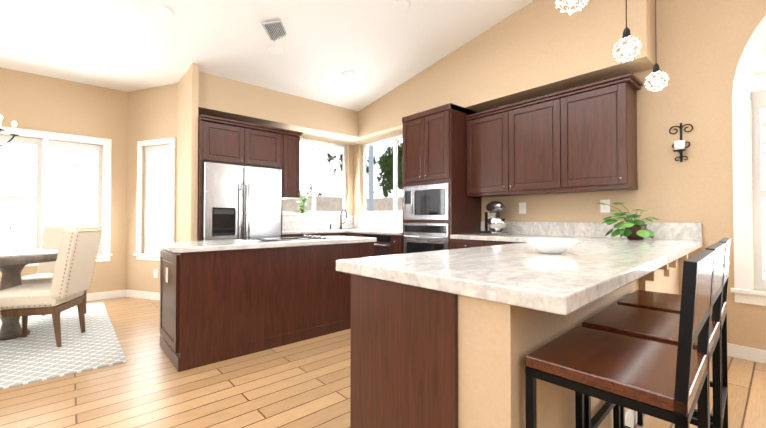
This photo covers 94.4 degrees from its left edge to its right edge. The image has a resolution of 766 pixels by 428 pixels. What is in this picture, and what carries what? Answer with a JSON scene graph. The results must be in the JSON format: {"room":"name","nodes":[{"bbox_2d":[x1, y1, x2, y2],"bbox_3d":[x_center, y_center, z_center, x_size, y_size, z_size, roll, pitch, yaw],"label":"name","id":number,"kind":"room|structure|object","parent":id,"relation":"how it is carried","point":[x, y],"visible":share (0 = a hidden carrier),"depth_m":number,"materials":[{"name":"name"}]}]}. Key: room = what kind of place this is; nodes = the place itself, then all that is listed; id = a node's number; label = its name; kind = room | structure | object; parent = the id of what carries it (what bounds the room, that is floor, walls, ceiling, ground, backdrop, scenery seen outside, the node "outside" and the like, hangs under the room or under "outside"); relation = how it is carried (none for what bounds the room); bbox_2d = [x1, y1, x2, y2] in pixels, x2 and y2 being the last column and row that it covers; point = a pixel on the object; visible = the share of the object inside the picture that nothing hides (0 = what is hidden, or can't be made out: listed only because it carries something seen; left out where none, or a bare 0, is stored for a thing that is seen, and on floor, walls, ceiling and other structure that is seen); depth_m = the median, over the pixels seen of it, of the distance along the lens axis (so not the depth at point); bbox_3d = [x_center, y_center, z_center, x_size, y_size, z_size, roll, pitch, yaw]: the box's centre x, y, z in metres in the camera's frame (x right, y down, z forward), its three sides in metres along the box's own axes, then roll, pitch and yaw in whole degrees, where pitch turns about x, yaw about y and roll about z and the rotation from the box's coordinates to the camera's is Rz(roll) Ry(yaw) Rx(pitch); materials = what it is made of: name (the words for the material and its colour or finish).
{"room":"kitchen and dining room","nodes":[
{"label":"kitchen and dining room","id":0,"kind":"room"},
{"bbox_2d":[0,67,127,293],"bbox_3d":[-5.044,-0.323,3.935,3.570,2.960,0.150,1,-1,-41],"label":"wall","id":1,"kind":"structure","parent":0,"point":[30,101],"depth_m":4.78,"materials":[{"name":"paint"}]},
{"bbox_2d":[0,126,111,265],"bbox_3d":[-4.782,-0.204,4.151,2.570,1.692,0.230,1,-1,-41],"label":"nook window","id":2,"kind":"structure","parent":1,"relation":"in","point":[44,181],"depth_m":4.56,"materials":[{"name":"white glass"}]},
{"bbox_2d":[86,289,159,300],"bbox_3d":[-4.257,1.101,3.433,4.090,0.100,1.614,1,-1,-41],"label":"baseboard","id":3,"kind":"structure","parent":1,"relation":"attached to","point":[123,293],"depth_m":4.89,"materials":[{"name":"white"}]},
{"bbox_2d":[126,83,177,292],"bbox_3d":[-3.177,-0.309,4.965,0.966,2.960,0.150,0,-1,20],"label":"wall","id":4,"kind":"structure","parent":0,"point":[152,114],"depth_m":4.96,"materials":[{"name":"paint"}]},
{"bbox_2d":[133,137,175,260],"bbox_3d":[-3.084,-0.192,4.918,0.740,1.656,0.230,0,-1,20],"label":"nook window","id":5,"kind":"structure","parent":4,"relation":"in","point":[162,199],"depth_m":4.93,"materials":[{"name":"white"}]},
{"bbox_2d":[154,269,157,277],"bbox_3d":[-3.102,0.812,4.839,0.070,0.115,0.008,0,-1,22],"label":"electrical outlet plate","id":6,"kind":"object","parent":4,"relation":"attached to","point":[155,270],"depth_m":4.83,"materials":[{"name":"white plastic"}]},
{"bbox_2d":[176,63,198,240],"bbox_3d":[-2.524,-0.327,4.526,0.070,2.984,0.900,1,-1,-41],"label":"wall","id":7,"kind":"structure","parent":0,"point":[187,163],"depth_m":4.30,"materials":[{"name":"paint"}]},
{"bbox_2d":[0,0,533,110],"bbox_3d":[-0.579,-2.506,1.470,7.360,1.420,9.900,1,-1,-41],"label":"ceiling","id":8,"kind":"structure","parent":0,"point":[379,48],"depth_m":3.92,"materials":[{"name":"paint"}]},
{"bbox_2d":[0,115,18,145],"bbox_3d":[-3.612,-1.192,3.226,0.425,1.159,0.406,1,-1,-41],"label":"pendant chandelier","id":9,"kind":"object","parent":8,"relation":"hanging from","point":[14,124],"visible":1,"depth_m":3.34,"materials":[{"name":"white metal"}]},
{"bbox_2d":[153,5,173,17],"bbox_3d":[-2.070,-1.908,3.346,0.176,0.011,0.176,1,-10,-41],"label":"recessed light","id":10,"kind":"object","parent":8,"relation":"in","point":[163,11],"visible":1,"depth_m":3.33,"materials":[{"name":"white"}]},
{"bbox_2d":[261,20,286,40],"bbox_3d":[-1.142,-1.945,3.793,0.200,0.015,0.380,-9,-1,-2],"label":"ceiling vent","id":11,"kind":"object","parent":8,"relation":"in","point":[274,30],"visible":0.85,"depth_m":3.73,"materials":[{"name":"grey metal"}]},
{"bbox_2d":[198,72,373,145],"bbox_3d":[-1.425,-1.537,5.513,2.853,0.470,0.598,1,-1,-41],"label":"soffit beam","id":12,"kind":"structure","parent":8,"relation":"attached to","point":[222,97],"depth_m":5.06,"materials":[{"name":"paint"}]},
{"bbox_2d":[342,71,354,77],"bbox_3d":[-0.464,-1.886,4.791,0.176,0.011,0.176,1,-10,-41],"label":"recessed light","id":13,"kind":"object","parent":8,"relation":"in","point":[347,74],"visible":1,"depth_m":4.78,"materials":[{"name":"white"}]},
{"bbox_2d":[393,0,409,11],"bbox_3d":[0.191,-2.115,3.598,0.176,0.011,0.176,1,-10,-41],"label":"recessed light","id":14,"kind":"object","parent":8,"relation":"in","point":[401,5],"visible":1,"depth_m":3.59,"materials":[{"name":"white"}]},
{"bbox_2d":[358,0,655,139],"bbox_3d":[1.037,-1.869,4.623,0.348,1.110,3.998,1,-1,-41],"label":"soffit beam","id":15,"kind":"structure","parent":8,"relation":"attached to","point":[535,49],"depth_m":3.80,"materials":[{"name":"paint"}]},
{"bbox_2d":[555,0,588,14],"bbox_3d":[0.838,-1.673,1.577,0.141,1.568,0.149,1,-1,-41],"label":"pendant light","id":16,"kind":"object","parent":8,"relation":"hanging from","point":[570,6],"visible":1,"depth_m":1.57,"materials":[{"name":"white glass"}]},
{"bbox_2d":[612,0,641,62],"bbox_3d":[1.445,-1.676,2.113,0.141,1.548,0.149,1,-1,-41],"label":"pendant light","id":17,"kind":"object","parent":8,"relation":"hanging from","point":[626,49],"visible":1,"depth_m":2.09,"materials":[{"name":"white glass"}]},
{"bbox_2d":[644,0,668,91],"bbox_3d":[2.000,-1.670,2.603,0.141,1.548,0.149,1,-1,-41],"label":"pendant light","id":18,"kind":"object","parent":8,"relation":"hanging from","point":[656,80],"visible":1,"depth_m":2.59,"materials":[{"name":"white glass"}]},
{"bbox_2d":[300,137,353,214],"bbox_3d":[-1.618,-0.298,5.827,3.010,2.960,0.150,1,-1,-41],"label":"wall","id":19,"kind":"structure","parent":0,"point":[350,179],"depth_m":6.63,"materials":[{"name":"paint"}]},
{"bbox_2d":[282,129,302,198],"bbox_3d":[-1.516,-0.690,5.249,0.288,0.930,0.850,1,-1,-41],"label":"upper cabinet","id":20,"kind":"object","parent":19,"relation":"attached to","point":[291,164],"visible":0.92,"depth_m":4.95,"materials":[{"name":"brown wood"}]},
{"bbox_2d":[282,138,349,214],"bbox_3d":[-1.185,-0.638,6.194,1.350,1.310,0.180,1,-1,-41],"label":"kitchen window","id":21,"kind":"structure","parent":19,"relation":"in","point":[313,211],"depth_m":6.22,"materials":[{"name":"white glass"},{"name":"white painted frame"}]},
{"bbox_2d":[296,192,309,212],"bbox_3d":[-1.333,-0.193,5.963,0.248,0.352,0.190,1,-1,-41],"label":"potted plant","id":22,"kind":"object","parent":21,"relation":"on","point":[301,208],"visible":1,"depth_m":5.95,"materials":[{"name":"green plant"}]},
{"bbox_2d":[0,297,765,427],"bbox_3d":[-0.579,1.174,1.421,7.360,0.100,9.900,1,-1,-41],"label":"floor","id":23,"kind":"structure","parent":0,"point":[299,384],"depth_m":2.27,"materials":[{"name":"brown wood"}]},
{"bbox_2d":[0,302,126,389],"bbox_3d":[-3.676,1.138,2.956,2.250,0.011,2.600,1,-1,-41],"label":"rug","id":24,"kind":"object","parent":23,"relation":"on","point":[36,354],"visible":0.8,"depth_m":2.96,"materials":[{"name":"white fabric"}]},
{"bbox_2d":[0,249,58,340],"bbox_3d":[-3.467,0.750,3.306,1.000,0.772,1.000,1,-1,-41],"label":"dining table","id":25,"kind":"object","parent":24,"relation":"on","point":[13,263],"visible":0.67,"depth_m":3.25,"materials":[{"name":"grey wood"}]},
{"bbox_2d":[0,227,101,346],"bbox_3d":[-2.985,0.626,3.160,0.639,1.011,0.505,0,-1,-17],"label":"dining chair","id":26,"kind":"object","parent":24,"relation":"on","point":[67,287],"visible":1,"depth_m":3.02,"materials":[{"name":"beige fabric"}]},
{"bbox_2d":[21,225,94,315],"bbox_3d":[-3.586,0.635,3.864,0.505,1.011,0.639,0,-1,-12],"label":"dining chair","id":27,"kind":"object","parent":24,"relation":"on","point":[51,237],"visible":0.35,"depth_m":4.00,"materials":[{"name":"beige fabric"}]},
{"bbox_2d":[197,114,283,240],"bbox_3d":[-2.018,0.004,4.795,1.040,2.330,0.850,1,-1,-41],"label":"cabinet","id":28,"kind":"object","parent":23,"relation":"on","point":[227,141],"visible":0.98,"depth_m":4.45,"materials":[{"name":"brown wood"}]},
{"bbox_2d":[202,162,280,239],"bbox_3d":[-1.980,0.272,4.748,0.970,1.768,0.876,1,-1,-41],"label":"fridge","id":29,"kind":"object","parent":23,"relation":"on","point":[241,202],"visible":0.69,"depth_m":4.42,"materials":[{"name":"grey metal"}]},
{"bbox_2d":[158,243,373,371],"bbox_3d":[-1.029,0.721,3.449,1.878,0.860,0.750,1,-1,-41],"label":"kitchen island","id":30,"kind":"object","parent":23,"relation":"on","point":[221,300],"depth_m":2.91,"materials":[{"name":"brown wood"}]},
{"bbox_2d":[156,235,376,254],"bbox_3d":[-1.011,0.271,3.440,1.930,0.040,0.780,1,-1,-41],"label":"island countertop","id":31,"kind":"structure","parent":30,"relation":"on","point":[180,247],"depth_m":3.06,"materials":[{"name":"beige stone"}]},
{"bbox_2d":[282,214,345,236],"bbox_3d":[-1.250,0.595,5.580,1.140,1.168,0.680,1,-1,-41],"label":"countertop","id":32,"kind":"structure","parent":23,"relation":"on","point":[292,225],"depth_m":5.89,"materials":[{"name":"white stone"}]},
{"bbox_2d":[340,209,402,254],"bbox_3d":[-0.159,0.542,5.704,0.660,1.277,1.940,1,-1,-41],"label":"countertop","id":33,"kind":"structure","parent":23,"relation":"on","point":[355,224],"depth_m":5.84,"materials":[{"name":"white stone"}]},
{"bbox_2d":[362,231,386,255],"bbox_3d":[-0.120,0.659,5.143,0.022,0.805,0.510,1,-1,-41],"label":"dishwasher","id":34,"kind":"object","parent":23,"relation":"on","point":[386,231],"depth_m":5.10,"materials":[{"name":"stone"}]},
{"bbox_2d":[402,103,480,253],"bbox_3d":[0.744,-0.068,4.665,0.694,2.470,0.815,1,-1,-41],"label":"tall cabinet","id":35,"kind":"object","parent":23,"relation":"on","point":[440,206],"visible":0.69,"depth_m":4.38,"materials":[{"name":"brown wood"}]},
{"bbox_2d":[350,273,543,427],"bbox_3d":[0.249,0.690,1.513,0.571,0.870,0.571,1,-1,-41],"label":"base cabinet","id":36,"kind":"object","parent":23,"relation":"on","point":[459,330],"depth_m":1.17,"materials":[{"name":"paint"}]},
{"bbox_2d":[336,237,702,316],"bbox_3d":[1.272,0.240,2.248,3.095,0.050,0.990,1,-1,-41],"label":"countertop","id":37,"kind":"structure","parent":36,"relation":"on","point":[595,269],"depth_m":1.37,"materials":[{"name":"beige stone"}]},
{"bbox_2d":[525,238,578,253],"bbox_3d":[0.902,0.172,1.902,0.264,0.074,0.264,1,-1,-41],"label":"fruit bowl","id":38,"kind":"object","parent":37,"relation":"on","point":[552,245],"visible":1,"depth_m":1.83,"materials":[{"name":"white ceramic"}]},
{"bbox_2d":[597,202,658,239],"bbox_3d":[2.122,0.058,3.128,0.416,0.334,0.460,1,-1,-41],"label":"potted plant","id":39,"kind":"object","parent":37,"relation":"on","point":[637,229],"visible":1,"depth_m":3.06,"materials":[{"name":"green plant"}]},
{"bbox_2d":[451,241,475,248],"bbox_3d":[1.205,0.725,4.168,0.645,0.870,0.515,1,-1,-41],"label":"base cabinet","id":40,"kind":"object","parent":23,"relation":"on","point":[454,244],"depth_m":4.04,"materials":[{"name":"paint"}]},
{"bbox_2d":[450,233,559,240],"bbox_3d":[1.509,0.261,3.819,0.660,0.048,1.450,1,-1,-41],"label":"countertop","id":41,"kind":"structure","parent":40,"relation":"on","point":[475,236],"depth_m":3.91,"materials":[{"name":"beige stone"}]},
{"bbox_2d":[481,201,508,234],"bbox_3d":[1.316,0.043,4.158,0.224,0.392,0.402,0,-1,-6],"label":"stand mixer","id":42,"kind":"object","parent":41,"relation":"on","point":[494,225],"visible":1,"depth_m":4.05,"materials":[{"name":"silver metal"}]},
{"bbox_2d":[476,241,511,244],"bbox_3d":[1.482,0.721,3.855,0.645,0.870,0.580,1,-1,-41],"label":"base cabinet","id":43,"kind":"object","parent":23,"relation":"on","point":[477,242],"depth_m":3.73,"materials":[{"name":"paint"}]},
{"bbox_2d":[544,309,587,427],"bbox_3d":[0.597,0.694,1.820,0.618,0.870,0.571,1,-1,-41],"label":"base cabinet","id":44,"kind":"object","parent":23,"relation":"on","point":[559,402],"depth_m":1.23,"materials":[{"name":"paint"}]},
{"bbox_2d":[588,297,615,420],"bbox_3d":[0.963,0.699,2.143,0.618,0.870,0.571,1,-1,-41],"label":"base cabinet","id":45,"kind":"object","parent":23,"relation":"on","point":[596,403],"depth_m":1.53,"materials":[{"name":"paint"}]},
{"bbox_2d":[525,249,714,427],"bbox_3d":[0.677,0.611,1.004,0.410,1.016,0.368,1,-1,-43],"label":"stool","id":46,"kind":"object","parent":23,"relation":"on","point":[664,382],"visible":1,"depth_m":0.91,"materials":[{"name":"brown wood"}]},
{"bbox_2d":[616,285,639,303],"bbox_3d":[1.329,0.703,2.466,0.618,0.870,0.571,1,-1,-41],"label":"base cabinet","id":47,"kind":"object","parent":23,"relation":"on","point":[619,296],"depth_m":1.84,"materials":[{"name":"paint"}]},
{"bbox_2d":[640,281,651,290],"bbox_3d":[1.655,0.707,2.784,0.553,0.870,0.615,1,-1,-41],"label":"base cabinet","id":48,"kind":"object","parent":23,"relation":"on","point":[647,286],"depth_m":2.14,"materials":[{"name":"paint"}]},
{"bbox_2d":[582,242,725,427],"bbox_3d":[1.018,0.615,1.327,0.410,1.016,0.368,1,-1,-43],"label":"stool","id":49,"kind":"object","parent":23,"relation":"on","point":[653,325],"visible":0.58,"depth_m":1.32,"materials":[{"name":"brown wood"}]},
{"bbox_2d":[617,238,730,427],"bbox_3d":[1.360,0.619,1.651,0.410,1.016,0.368,1,-1,-44],"label":"stool","id":50,"kind":"object","parent":23,"relation":"on","point":[660,301],"visible":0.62,"depth_m":1.65,"materials":[{"name":"brown wood"}]},
{"bbox_2d":[354,0,765,349],"bbox_3d":[2.317,-0.972,3.541,0.150,4.248,8.800,1,-1,-41],"label":"wall","id":51,"kind":"structure","parent":0,"point":[701,44],"depth_m":3.06,"materials":[{"name":"paint"}]},
{"bbox_2d":[358,135,402,214],"bbox_3d":[0.177,-0.641,5.936,0.180,1.310,1.720,1,-1,-41],"label":"kitchen window","id":52,"kind":"structure","parent":51,"relation":"in","point":[395,211],"depth_m":5.97,"materials":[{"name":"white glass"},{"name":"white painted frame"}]},
{"bbox_2d":[465,97,560,196],"bbox_3d":[1.544,-0.716,4.039,0.336,0.930,1.185,1,-1,-41],"label":"upper cabinet","id":53,"kind":"object","parent":51,"relation":"attached to","point":[509,149],"depth_m":3.92,"materials":[{"name":"brown wood"}]},
{"bbox_2d":[519,202,525,213],"bbox_3d":[1.642,-0.070,4.174,0.008,0.130,0.084,1,-1,-41],"label":"electrical outlet plate","id":54,"kind":"object","parent":51,"relation":"attached to","point":[522,206],"depth_m":4.17,"materials":[{"name":"white plastic"}]},
{"bbox_2d":[481,221,701,240],"bbox_3d":[1.972,0.160,3.776,0.025,0.150,2.130,1,-1,-41],"label":"backsplash","id":55,"kind":"structure","parent":51,"relation":"attached to","point":[666,231],"depth_m":3.59,"materials":[{"name":"beige stone"}]},
{"bbox_2d":[553,77,637,192],"bbox_3d":[2.057,-0.724,3.458,0.336,0.930,0.625,1,-1,-41],"label":"upper cabinet","id":56,"kind":"object","parent":51,"relation":"attached to","point":[582,138],"depth_m":3.30,"materials":[{"name":"brown wood"}]},
{"bbox_2d":[600,199,609,212],"bbox_3d":[2.211,-0.079,3.529,0.008,0.130,0.084,1,-1,-41],"label":"electrical outlet plate","id":57,"kind":"object","parent":51,"relation":"attached to","point":[603,208],"depth_m":3.53,"materials":[{"name":"white plastic"}]},
{"bbox_2d":[669,123,692,161],"bbox_3d":[2.557,-0.625,3.054,0.129,0.340,0.163,1,-1,-41],"label":"sconce","id":58,"kind":"object","parent":51,"relation":"attached to","point":[679,146],"visible":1,"depth_m":3.05,"materials":[{"name":"black metal"}]},
{"bbox_2d":[727,343,765,363],"bbox_3d":[3.880,1.077,1.619,0.014,0.100,3.870,1,-1,-41],"label":"baseboard","id":59,"kind":"structure","parent":51,"relation":"attached to","point":[747,353],"depth_m":2.78,"materials":[{"name":"white"}]},
{"bbox_2d":[731,15,765,305],"bbox_3d":[3.547,-0.637,2.128,0.230,2.660,2.100,1,-1,-41],"label":"arched window","id":60,"kind":"structure","parent":51,"relation":"in","point":[743,96],"depth_m":2.78,"materials":[{"name":"white"}]},
{"label":"outside","id":61,"kind":"structure","parent":0,"visible":0},
{"bbox_2d":[152,141,368,246],"bbox_3d":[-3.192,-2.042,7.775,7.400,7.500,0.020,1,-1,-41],"label":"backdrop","id":62,"kind":"structure","parent":61,"point":[329,178],"depth_m":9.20,"materials":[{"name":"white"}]},
{"bbox_2d":[374,138,402,210],"bbox_3d":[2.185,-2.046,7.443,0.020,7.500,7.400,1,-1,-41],"label":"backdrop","id":63,"kind":"structure","parent":61,"point":[383,176],"depth_m":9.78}
]}

